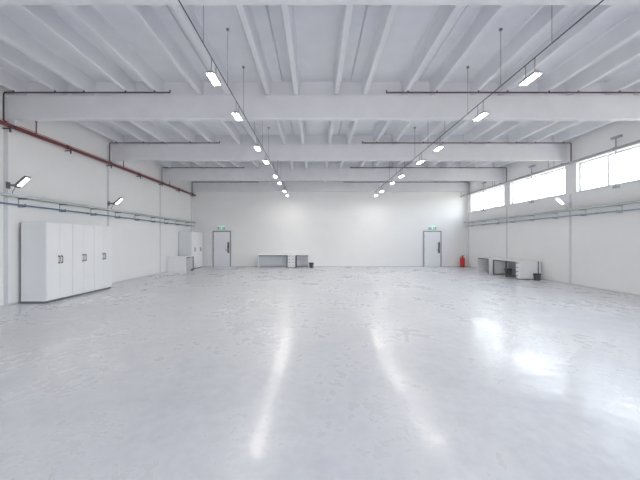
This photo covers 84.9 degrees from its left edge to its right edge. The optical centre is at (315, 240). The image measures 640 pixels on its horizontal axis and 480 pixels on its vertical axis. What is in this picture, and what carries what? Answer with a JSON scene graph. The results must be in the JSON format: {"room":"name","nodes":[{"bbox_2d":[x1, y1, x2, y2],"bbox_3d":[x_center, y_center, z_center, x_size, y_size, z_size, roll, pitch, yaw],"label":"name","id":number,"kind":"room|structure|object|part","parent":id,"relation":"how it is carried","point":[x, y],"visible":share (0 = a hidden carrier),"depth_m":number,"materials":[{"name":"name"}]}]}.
{"room":"empty warehouse","nodes":[
{"label":"empty warehouse","id":0,"kind":"room"},
{"bbox_2d":[0,85,192,304],"bbox_3d":[-7.570,-1.280,8.375,0.300,5.680,25.950,0,0,0],"label":"wall","id":1,"kind":"structure","parent":0,"point":[55,173],"depth_m":11.52,"materials":[{"name":"paint"}]},
{"bbox_2d":[3,97,7,306],"bbox_3d":[-7.414,-0.938,8.365,0.012,4.995,0.110,0,0,0],"label":"trim","id":2,"kind":"structure","parent":1,"relation":"attached to","point":[5,131],"depth_m":8.35,"materials":[{"name":"grey metal"}]},
{"bbox_2d":[6,176,30,193],"bbox_3d":[-7.167,-1.327,8.420,0.505,0.465,0.150,0,0,0],"label":"floodlight","id":3,"kind":"object","parent":1,"relation":"attached to","point":[24,179],"visible":1,"depth_m":8.39,"materials":[{"name":"white plastic"}]},
{"bbox_2d":[17,178,29,186],"bbox_3d":[-7.031,-1.413,8.420,0.209,0.189,0.120,0,0,0],"label":"diffuser","id":4,"kind":"object","parent":3,"relation":"attached to","point":[22,181],"depth_m":8.38,"materials":[{"name":"white plastic"}]},
{"bbox_2d":[0,271,166,306],"bbox_3d":[-7.416,1.535,8.375,0.008,0.050,25.350,0,0,0],"label":"baseboard","id":5,"kind":"structure","parent":1,"relation":"attached to","point":[9,304],"depth_m":13.48,"materials":[{"name":"grey paint"}]},
{"bbox_2d":[0,192,195,225],"bbox_3d":[-7.305,-0.983,8.345,0.230,0.285,25.290,0,0,0],"label":"cable tray","id":6,"kind":"object","parent":1,"relation":"attached to","point":[20,197],"visible":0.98,"depth_m":10.52,"materials":[{"name":"metal"}]},
{"bbox_2d":[0,202,194,226],"bbox_3d":[-7.290,-0.886,8.345,0.052,0.052,25.290,0,0,0],"label":"pipe","id":7,"kind":"object","parent":6,"relation":"attached to","point":[0,202],"visible":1,"depth_m":10.56,"materials":[{"name":"metal"}]},
{"bbox_2d":[0,119,195,196],"bbox_3d":[-7.306,-2.843,8.360,0.228,0.526,25.320,0,0,0],"label":"pipe","id":8,"kind":"object","parent":1,"relation":"attached to","point":[10,126],"visible":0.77,"depth_m":10.48,"materials":[{"name":"red metal"}]},
{"bbox_2d":[3,90,170,121],"bbox_3d":[-5.365,-3.145,8.190,3.922,0.770,0.036,0,0,0],"label":"pipe","id":9,"kind":"object","parent":8,"relation":"attached to","point":[12,90],"visible":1,"depth_m":8.18,"materials":[{"name":"metal"}]},
{"bbox_2d":[109,141,219,161],"bbox_3d":[-5.365,-3.145,12.400,3.922,0.770,0.036,0,0,0],"label":"pipe","id":10,"kind":"object","parent":8,"relation":"attached to","point":[143,141],"visible":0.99,"depth_m":12.39,"materials":[{"name":"metal"}]},
{"bbox_2d":[161,167,243,181],"bbox_3d":[-5.365,-3.145,16.600,3.922,0.770,0.036,0,0,0],"label":"pipe","id":11,"kind":"object","parent":8,"relation":"attached to","point":[162,167],"visible":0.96,"depth_m":16.59,"materials":[{"name":"metal"}]},
{"bbox_2d":[107,144,108,225],"bbox_3d":[-7.414,-0.938,12.485,0.012,4.995,0.110,0,0,0],"label":"trim","id":12,"kind":"structure","parent":1,"relation":"attached to","point":[107,144],"depth_m":12.43,"materials":[{"name":"grey metal"}]},
{"bbox_2d":[108,197,122,208],"bbox_3d":[-7.167,-1.327,12.500,0.505,0.465,0.150,0,0,0],"label":"floodlight","id":13,"kind":"object","parent":1,"relation":"attached to","point":[119,199],"visible":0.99,"depth_m":12.47,"materials":[{"name":"white plastic"}]},
{"bbox_2d":[160,169,160,273],"bbox_3d":[-7.414,-0.938,16.655,0.012,4.995,0.110,0,0,0],"label":"trim","id":14,"kind":"structure","parent":1,"relation":"attached to","point":[160,169],"depth_m":16.68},
{"bbox_2d":[191,183,191,231],"bbox_3d":[-7.414,-0.938,20.815,0.012,4.995,0.110,0,0,0],"label":"trim","id":15,"kind":"structure","parent":1,"relation":"attached to","point":[191,183],"depth_m":20.82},
{"bbox_2d":[0,267,639,479],"bbox_3d":[0.865,1.660,8.375,17.170,0.200,25.950,0,0,0],"label":"floor","id":16,"kind":"structure","parent":0,"point":[203,373],"depth_m":3.89,"materials":[{"name":"concrete"}]},
{"bbox_2d":[20,222,71,303],"bbox_3d":[-7.021,0.542,9.190,0.689,2.035,0.936,0,0,0],"label":"storage cabinet","id":17,"kind":"object","parent":16,"relation":"on","point":[45,247],"visible":1,"depth_m":8.72,"materials":[{"name":"white metal"}]},
{"bbox_3d":[-7.359,0.537,9.190,0.012,2.005,0.936,0,0,0],"label":"panel","id":18,"kind":"part","parent":17,"relation":"part of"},
{"bbox_3d":[-6.731,0.514,8.957,0.022,1.971,0.462,0,0,0],"label":"door","id":19,"kind":"part","parent":17,"relation":"part of","materials":[{"name":"white metal"}]},
{"bbox_3d":[-6.731,0.514,9.425,0.022,1.971,0.462,0,0,0],"label":"door","id":20,"kind":"part","parent":17,"relation":"part of","materials":[{"name":"white metal"}]},
{"bbox_2d":[71,224,93,296],"bbox_3d":[-7.021,0.542,10.135,0.689,2.035,0.936,0,0,0],"label":"storage cabinet","id":21,"kind":"object","parent":16,"relation":"on","point":[82,235],"visible":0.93,"depth_m":10.07,"materials":[{"name":"white metal"}]},
{"bbox_3d":[-6.731,0.514,9.902,0.022,1.971,0.462,0,0,0],"label":"door","id":22,"kind":"part","parent":21,"relation":"part of","materials":[{"name":"white metal"}]},
{"bbox_3d":[-6.731,0.514,10.370,0.022,1.971,0.462,0,0,0],"label":"door","id":23,"kind":"part","parent":21,"relation":"part of","materials":[{"name":"white metal"}]},
{"bbox_2d":[93,225,111,291],"bbox_3d":[-7.021,0.542,11.080,0.689,2.035,0.936,0,0,0],"label":"storage cabinet","id":24,"kind":"object","parent":16,"relation":"on","point":[102,235],"visible":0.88,"depth_m":11.02,"materials":[{"name":"white metal"}]},
{"bbox_3d":[-6.731,0.514,10.847,0.022,1.971,0.462,0,0,0],"label":"door","id":25,"kind":"part","parent":24,"relation":"part of","materials":[{"name":"white metal"}]},
{"bbox_3d":[-6.731,0.514,11.315,0.022,1.971,0.462,0,0,0],"label":"door","id":26,"kind":"part","parent":24,"relation":"part of","materials":[{"name":"white metal"}]},
{"bbox_2d":[167,256,193,271],"bbox_3d":[-6.915,1.173,17.960,0.950,0.775,1.160,0,0,0],"label":"office desk","id":27,"kind":"object","parent":16,"relation":"on","point":[174,263],"visible":1,"depth_m":17.38,"materials":[{"name":"white laminate"}]},
{"bbox_3d":[-6.920,1.188,17.395,0.940,0.745,0.030,0,0,0],"label":"panel","id":28,"kind":"part","parent":27,"relation":"part of","materials":[{"name":"white laminate"}]},
{"bbox_3d":[-6.920,1.188,18.015,0.940,0.745,0.030,0,0,0],"label":"panel","id":29,"kind":"part","parent":27,"relation":"part of","materials":[{"name":"white laminate"}]},
{"bbox_2d":[179,232,196,269],"bbox_3d":[-7.036,0.530,19.335,0.744,2.060,0.906,0,0,0],"label":"storage cabinet","id":30,"kind":"object","parent":16,"relation":"on","point":[187,240],"visible":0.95,"depth_m":18.88,"materials":[{"name":"white metal"}]},
{"bbox_3d":[-6.719,0.502,19.110,0.022,1.996,0.447,0,0,0],"label":"door","id":31,"kind":"part","parent":30,"relation":"part of","materials":[{"name":"white metal"}]},
{"bbox_3d":[-6.719,0.502,19.562,0.022,1.996,0.447,0,0,0],"label":"door","id":32,"kind":"part","parent":30,"relation":"part of","materials":[{"name":"white metal"}]},
{"bbox_2d":[197,232,202,267],"bbox_3d":[-7.036,0.530,20.250,0.744,2.060,0.906,0,0,0],"label":"storage cabinet","id":33,"kind":"object","parent":16,"relation":"on","point":[199,234],"visible":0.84,"depth_m":20.15,"materials":[{"name":"white metal"}]},
{"bbox_3d":[-6.719,0.502,20.024,0.022,1.996,0.447,0,0,0],"label":"door","id":34,"kind":"part","parent":33,"relation":"part of","materials":[{"name":"white metal"}]},
{"bbox_3d":[-6.719,0.502,20.477,0.022,1.996,0.447,0,0,0],"label":"door","id":35,"kind":"part","parent":33,"relation":"part of","materials":[{"name":"white metal"}]},
{"bbox_2d":[258,254,287,267],"bbox_3d":[-2.520,1.183,20.655,1.720,0.755,0.750,0,0,0],"label":"office desk","id":36,"kind":"object","parent":16,"relation":"on","point":[263,259],"visible":0.9,"depth_m":20.93,"materials":[{"name":"grey metal"}]},
{"bbox_3d":[-2.518,1.167,20.940,1.623,0.585,0.020,0,0,0],"label":"modesty panel","id":37,"kind":"part","parent":36,"relation":"part of","materials":[{"name":"grey metal"}]},
{"bbox_2d":[288,254,295,267],"bbox_3d":[-1.430,1.183,20.640,0.430,0.755,0.780,0,0,0],"label":"drawer pedestal","id":38,"kind":"object","parent":16,"relation":"on","point":[291,257],"visible":1,"depth_m":20.28,"materials":[{"name":"white metal"}]},
{"bbox_2d":[295,254,308,267],"bbox_3d":[-0.810,1.183,20.655,0.780,0.755,0.750,0,0,0],"label":"office desk","id":39,"kind":"object","parent":16,"relation":"on","point":[300,259],"visible":0.94,"depth_m":20.93,"materials":[{"name":"grey metal"}]},
{"bbox_3d":[-0.801,1.167,20.940,0.698,0.585,0.020,0,0,0],"label":"modesty panel","id":40,"kind":"part","parent":39,"relation":"part of","materials":[{"name":"grey metal"}]},
{"bbox_2d":[460,255,464,266],"bbox_3d":[8.699,1.205,20.780,0.269,0.710,0.268,0,0,23],"label":"fire extinguisher","id":41,"kind":"object","parent":16,"relation":"on","point":[462,259],"visible":0.98,"depth_m":20.67,"materials":[{"name":"red metal"}]},
{"bbox_2d":[477,257,506,273],"bbox_3d":[8.645,1.190,17.260,0.850,0.740,1.200,0,0,0],"label":"office desk","id":42,"kind":"object","parent":16,"relation":"on","point":[484,264],"visible":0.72,"depth_m":17.81,"materials":[{"name":"white laminate"}]},
{"bbox_3d":[8.650,1.205,17.825,0.840,0.710,0.030,0,0,0],"label":"panel","id":43,"kind":"part","parent":42,"relation":"part of","materials":[{"name":"white laminate"}]},
{"bbox_3d":[8.650,1.205,16.675,0.840,0.710,0.030,0,0,0],"label":"panel","id":44,"kind":"part","parent":42,"relation":"part of","materials":[{"name":"white laminate"}]},
{"bbox_2d":[504,268,511,275],"bbox_3d":[8.700,1.408,15.850,0.318,0.304,0.318,0,0,0],"label":"waste bin","id":45,"kind":"object","parent":16,"relation":"on","point":[509,271],"visible":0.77,"depth_m":15.73,"materials":[{"name":"plastic"}]},
{"bbox_2d":[492,259,529,276],"bbox_3d":[8.625,1.192,15.330,0.870,0.735,1.980,0,0,0],"label":"office desk","id":46,"kind":"object","parent":16,"relation":"on","point":[498,265],"visible":0.62,"depth_m":16.21,"materials":[{"name":"white laminate"}]},
{"bbox_3d":[8.630,1.208,16.305,0.860,0.705,0.030,0,0,0],"label":"panel","id":47,"kind":"part","parent":46,"relation":"part of","materials":[{"name":"white laminate"}]},
{"bbox_3d":[8.633,1.208,15.178,0.825,0.705,0.045,0,0,0],"label":"leg frame","id":48,"kind":"part","parent":46,"relation":"part of","materials":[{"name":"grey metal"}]},
{"bbox_3d":[8.970,1.177,15.736,0.020,0.565,1.068,0,0,0],"label":"modesty panel","id":49,"kind":"part","parent":46,"relation":"part of","materials":[{"name":"grey metal"}]},
{"bbox_2d":[516,261,540,279],"bbox_3d":[8.610,1.192,14.215,0.900,0.735,0.240,0,0,0],"label":"drawer pedestal","id":50,"kind":"object","parent":16,"relation":"on","point":[525,270],"visible":0.95,"depth_m":14.09,"materials":[{"name":"white laminate"}]},
{"bbox_2d":[533,273,540,280],"bbox_3d":[8.740,1.423,13.840,0.276,0.274,0.276,0,0,0],"label":"waste bin","id":51,"kind":"object","parent":16,"relation":"on","point":[537,276],"visible":1,"depth_m":13.76,"materials":[{"name":"plastic"}]},
{"bbox_2d":[0,5,639,181],"bbox_3d":[0.840,-3.821,8.375,16.520,0.598,25.390,0,0,0],"label":"ceiling","id":52,"kind":"structure","parent":0,"point":[52,46],"depth_m":7.07,"materials":[{"name":"paint"}]},
{"bbox_2d":[178,0,286,189],"bbox_3d":[-1.610,-3.345,7.925,0.060,1.051,24.450,0,0,0],"label":"track","id":53,"kind":"object","parent":52,"relation":"hanging from","point":[227,29],"visible":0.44,"depth_m":6.38,"materials":[{"name":"black metal"}]},
{"bbox_2d":[205,58,220,84],"bbox_3d":[-1.610,-2.675,5.510,0.132,0.277,0.420,0,0,0],"label":"pendant lamp","id":54,"kind":"object","parent":53,"relation":"hanging from","point":[212,76],"visible":1,"depth_m":5.43,"materials":[{"name":"white plastic"}]},
{"bbox_2d":[207,74,219,84],"bbox_3d":[-1.610,-2.539,5.510,0.104,0.007,0.392,0,0,0],"label":"diffuser","id":55,"kind":"object","parent":54,"relation":"attached to","point":[213,78],"depth_m":5.50,"materials":[{"name":"white plastic"}]},
{"bbox_2d":[232,106,242,119],"bbox_3d":[-1.610,-2.675,7.170,0.132,0.277,0.420,0,0,0],"label":"pendant lamp","id":56,"kind":"object","parent":53,"relation":"hanging from","point":[236,114],"visible":1,"depth_m":7.13,"materials":[{"name":"white plastic"}]},
{"bbox_2d":[233,113,240,119],"bbox_3d":[-1.610,-2.539,7.170,0.104,0.007,0.392,0,0,0],"label":"diffuser","id":57,"kind":"object","parent":56,"relation":"attached to","point":[237,116],"depth_m":7.13,"materials":[{"name":"white plastic"}]},
{"bbox_2d":[254,145,260,150],"bbox_3d":[-1.610,-2.675,9.630,0.132,0.277,0.420,0,0,0],"label":"pendant lamp","id":58,"kind":"object","parent":53,"relation":"hanging from","point":[256,147],"visible":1,"depth_m":9.54,"materials":[{"name":"white plastic"}]},
{"bbox_2d":[263,153,268,163],"bbox_3d":[-1.610,-2.675,11.290,0.132,0.277,0.420,0,0,0],"label":"pendant lamp","id":59,"kind":"object","parent":53,"relation":"hanging from","point":[265,160],"visible":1,"depth_m":11.16,"materials":[{"name":"white plastic"}]},
{"bbox_2d":[0,0,639,4],"bbox_3d":[0.840,-3.433,4.282,16.520,1.275,0.165,0,0,0],"label":"ceiling beam","id":60,"kind":"structure","parent":52,"relation":"attached to","point":[2,2],"depth_m":4.31,"materials":[{"name":"paint"}]},
{"bbox_2d":[7,80,639,126],"bbox_3d":[0.840,-3.433,8.492,16.520,1.275,0.165,0,0,0],"label":"ceiling beam","id":61,"kind":"structure","parent":52,"relation":"attached to","point":[315,101],"depth_m":8.41,"materials":[{"name":"paint"}]},
{"bbox_2d":[192,181,468,193],"bbox_3d":[0.840,-3.433,20.962,16.520,1.275,0.165,0,0,0],"label":"ceiling beam","id":62,"kind":"structure","parent":52,"relation":"attached to","point":[201,186],"depth_m":20.88,"materials":[{"name":"paint"}]},
{"bbox_2d":[163,161,503,183],"bbox_3d":[0.840,-3.433,17.043,16.520,1.275,0.165,0,0,0],"label":"ceiling beam","id":63,"kind":"structure","parent":52,"relation":"attached to","point":[316,171],"depth_m":16.96,"materials":[{"name":"paint"}]},
{"bbox_2d":[112,134,566,164],"bbox_3d":[0.840,-3.433,12.783,16.520,1.275,0.165,0,0,0],"label":"ceiling beam","id":64,"kind":"structure","parent":52,"relation":"attached to","point":[316,147],"depth_m":12.70,"materials":[{"name":"paint"}]},
{"bbox_2d":[377,0,603,189],"bbox_3d":[3.370,-3.345,7.925,0.060,1.051,24.450,0,0,0],"label":"track","id":65,"kind":"object","parent":52,"relation":"hanging from","point":[500,29],"visible":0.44,"depth_m":6.38,"materials":[{"name":"black metal"}]},
{"bbox_2d":[417,153,423,163],"bbox_3d":[3.370,-2.675,11.290,0.132,0.277,0.420,0,0,0],"label":"pendant lamp","id":66,"kind":"object","parent":65,"relation":"hanging from","point":[421,160],"visible":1,"depth_m":11.18,"materials":[{"name":"white plastic"}]},
{"bbox_2d":[434,145,442,150],"bbox_3d":[3.370,-2.675,9.630,0.132,0.277,0.420,0,0,0],"label":"pendant lamp","id":67,"kind":"object","parent":65,"relation":"hanging from","point":[438,147],"visible":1,"depth_m":9.56,"materials":[{"name":"white plastic"}]},
{"bbox_2d":[473,101,488,119],"bbox_3d":[3.370,-2.675,7.170,0.132,0.277,0.420,0,0,0],"label":"pendant lamp","id":68,"kind":"object","parent":65,"relation":"hanging from","point":[483,113],"visible":1,"depth_m":7.12,"materials":[{"name":"white plastic"}]},
{"bbox_2d":[475,113,487,119],"bbox_3d":[3.370,-2.539,7.170,0.104,0.007,0.392,0,0,0],"label":"diffuser","id":69,"kind":"object","parent":68,"relation":"attached to","point":[481,115],"depth_m":7.13,"materials":[{"name":"white plastic"}]},
{"bbox_2d":[518,58,542,84],"bbox_3d":[3.370,-2.675,5.510,0.132,0.277,0.420,0,0,0],"label":"pendant lamp","id":70,"kind":"object","parent":65,"relation":"hanging from","point":[534,74],"visible":1,"depth_m":5.46,"materials":[{"name":"white plastic"}]},
{"bbox_2d":[520,74,540,84],"bbox_3d":[3.370,-2.539,5.510,0.104,0.007,0.392,0,0,0],"label":"diffuser","id":71,"kind":"object","parent":70,"relation":"attached to","point":[531,77],"depth_m":5.50,"materials":[{"name":"white plastic"}]},
{"bbox_3d":[0.840,-3.433,-4.067,16.520,1.275,0.165,0,0,0],"label":"ceiling beam","id":72,"kind":"structure","parent":52,"relation":"attached to","visible":0},
{"bbox_2d":[460,140,639,196],"bbox_3d":[8.700,-2.834,8.360,0.115,0.434,25.320,0,0,0],"label":"pipe","id":73,"kind":"object","parent":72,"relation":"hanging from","point":[613,149],"visible":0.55,"depth_m":12.23,"materials":[{"name":"metal"}]},
{"bbox_2d":[350,167,506,183],"bbox_3d":[5.343,-3.118,16.600,7.418,0.825,0.043,0,0,0],"label":"pipe","id":74,"kind":"object","parent":73,"relation":"attached to","point":[350,167],"visible":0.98,"depth_m":16.59,"materials":[{"name":"metal"}]},
{"bbox_2d":[362,141,571,163],"bbox_3d":[5.343,-3.118,12.400,7.418,0.825,0.043,0,0,0],"label":"pipe","id":75,"kind":"object","parent":73,"relation":"attached to","point":[362,141],"visible":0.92,"depth_m":12.39,"materials":[{"name":"metal"}]},
{"bbox_2d":[386,90,639,92],"bbox_3d":[5.343,-3.118,8.190,7.418,0.825,0.043,0,0,0],"label":"pipe","id":76,"kind":"object","parent":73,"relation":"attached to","point":[386,90],"visible":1,"depth_m":8.18,"materials":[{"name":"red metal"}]},
{"bbox_2d":[193,192,466,266],"bbox_3d":[0.840,-1.280,21.200,16.520,5.680,0.300,0,0,0],"label":"wall","id":77,"kind":"structure","parent":0,"point":[334,228],"depth_m":21.05,"materials":[{"name":"paint"}]},
{"bbox_2d":[213,231,230,266],"bbox_3d":[-5.655,0.475,20.991,1.100,2.170,0.118,0,0,0],"label":"door","id":78,"kind":"structure","parent":77,"relation":"in","point":[221,239],"depth_m":21.01,"materials":[{"name":"grey metal"}]},
{"bbox_2d":[218,226,225,229],"bbox_3d":[-5.655,-0.797,21.006,0.480,0.235,0.087,0,0,0],"label":"exit sign","id":79,"kind":"object","parent":77,"relation":"attached to","point":[219,227],"visible":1,"depth_m":20.98,"materials":[{"name":"green plastic"}]},
{"bbox_2d":[202,266,466,266],"bbox_3d":[0.840,1.535,21.044,16.496,0.050,0.012,0,0,0],"label":"baseboard","id":80,"kind":"structure","parent":77,"relation":"attached to","point":[202,266],"depth_m":21.04,"materials":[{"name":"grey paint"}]},
{"bbox_2d":[428,226,435,229],"bbox_3d":[6.985,-0.797,21.006,0.480,0.235,0.087,0,0,0],"label":"exit sign","id":81,"kind":"object","parent":77,"relation":"attached to","point":[429,227],"visible":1,"depth_m":20.98,"materials":[{"name":"green plastic"}]},
{"bbox_2d":[423,231,441,266],"bbox_3d":[6.985,0.475,20.991,1.100,2.170,0.118,0,0,0],"label":"door","id":82,"kind":"structure","parent":77,"relation":"in","point":[432,240],"depth_m":21.01,"materials":[{"name":"white metal"}]},
{"bbox_2d":[467,121,639,294],"bbox_3d":[9.250,-1.280,8.375,0.300,5.680,25.950,0,0,0],"label":"wall","id":83,"kind":"structure","parent":0,"point":[605,247],"depth_m":12.28,"materials":[{"name":"paint"}]},
{"bbox_2d":[468,213,468,266],"bbox_3d":[9.094,-0.060,20.850,0.012,3.240,0.100,0,0,0],"label":"trim","id":84,"kind":"structure","parent":83,"relation":"attached to","point":[468,213],"depth_m":20.86,"materials":[{"name":"grey metal"}]},
{"bbox_2d":[473,185,503,211],"bbox_3d":[9.185,-2.205,18.760,0.190,1.050,3.600,0,0,0],"label":"window","id":85,"kind":"structure","parent":83,"relation":"in","point":[503,185],"depth_m":18.85,"materials":[{"name":"white metal"}]},
{"bbox_2d":[506,206,506,257],"bbox_3d":[9.094,-0.060,16.690,0.012,3.240,0.100,0,0,0],"label":"trim","id":86,"kind":"structure","parent":83,"relation":"attached to","point":[506,206],"depth_m":16.70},
{"bbox_2d":[528,165,534,203],"bbox_3d":[9.021,-2.365,14.680,0.158,1.590,0.340,0,0,0],"label":"rod","id":87,"kind":"object","parent":83,"relation":"attached to","point":[531,166],"visible":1,"depth_m":14.67,"materials":[{"name":"grey metal"}]},
{"bbox_3d":[9.040,-2.390,14.680,0.031,1.480,0.031,0,0,-22],"label":"rod","id":88,"kind":"part","parent":87,"relation":"part of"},
{"bbox_2d":[510,167,564,204],"bbox_3d":[9.185,-2.205,14.595,0.190,1.050,3.610,0,0,0],"label":"window","id":89,"kind":"structure","parent":83,"relation":"in","point":[547,173],"depth_m":14.70,"materials":[{"name":"white metal"}]},
{"bbox_3d":[9.180,-1.695,14.595,0.180,0.030,3.610,0,0,0],"label":"sill","id":90,"kind":"part","parent":89,"relation":"part of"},
{"bbox_2d":[464,200,639,224],"bbox_3d":[8.985,-0.983,8.345,0.230,0.285,25.290,0,0,0],"label":"cable tray","id":91,"kind":"object","parent":83,"relation":"attached to","point":[636,201],"visible":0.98,"depth_m":12.41,"materials":[{"name":"grey metal"}]},
{"bbox_2d":[465,208,639,226],"bbox_3d":[8.970,-0.886,8.345,0.052,0.052,25.290,0,0,0],"label":"pipe","id":92,"kind":"object","parent":91,"relation":"attached to","point":[637,208],"visible":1,"depth_m":12.42,"materials":[{"name":"grey metal"}]},
{"bbox_2d":[467,266,639,296],"bbox_3d":[9.096,1.535,8.375,0.008,0.050,25.350,0,0,0],"label":"baseboard","id":93,"kind":"structure","parent":83,"relation":"attached to","point":[467,266],"depth_m":11.61,"materials":[{"name":"grey paint"}]},
{"bbox_2d":[467,143,639,195],"bbox_3d":[9.085,-2.765,8.375,0.030,0.070,25.350,0,0,0],"label":"trim","id":94,"kind":"structure","parent":83,"relation":"attached to","point":[639,143],"depth_m":12.59,"materials":[{"name":"grey paint"}]},
{"bbox_2d":[555,197,571,208],"bbox_3d":[8.847,-1.327,12.500,0.505,0.465,0.150,0,0,0],"label":"floodlight","id":95,"kind":"object","parent":83,"relation":"attached to","point":[558,199],"visible":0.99,"depth_m":12.47,"materials":[{"name":"white plastic"}]},
{"bbox_2d":[569,194,570,284],"bbox_3d":[9.094,-0.060,12.520,0.012,3.240,0.100,0,0,0],"label":"trim","id":96,"kind":"structure","parent":83,"relation":"attached to","point":[569,194],"depth_m":12.50,"materials":[{"name":"grey metal"}]},
{"bbox_2d":[576,145,639,192],"bbox_3d":[9.185,-2.205,10.450,0.190,1.050,3.560,0,0,0],"label":"window","id":97,"kind":"structure","parent":83,"relation":"in","point":[635,147],"depth_m":11.04,"materials":[{"name":"white metal"}]},
{"bbox_3d":[9.180,-1.695,10.450,0.180,0.030,3.560,0,0,0],"label":"sill","id":98,"kind":"part","parent":97,"relation":"part of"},
{"bbox_2d":[610,135,622,187],"bbox_3d":[9.021,-2.365,10.550,0.158,1.590,0.340,0,0,0],"label":"rod","id":99,"kind":"object","parent":83,"relation":"attached to","point":[617,136],"visible":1,"depth_m":10.54,"materials":[{"name":"white metal"}]},
{"bbox_3d":[9.040,-2.390,10.550,0.031,1.480,0.031,0,0,22],"label":"rod","id":100,"kind":"part","parent":99,"relation":"part of","materials":[{"name":"white metal"}]}
]}

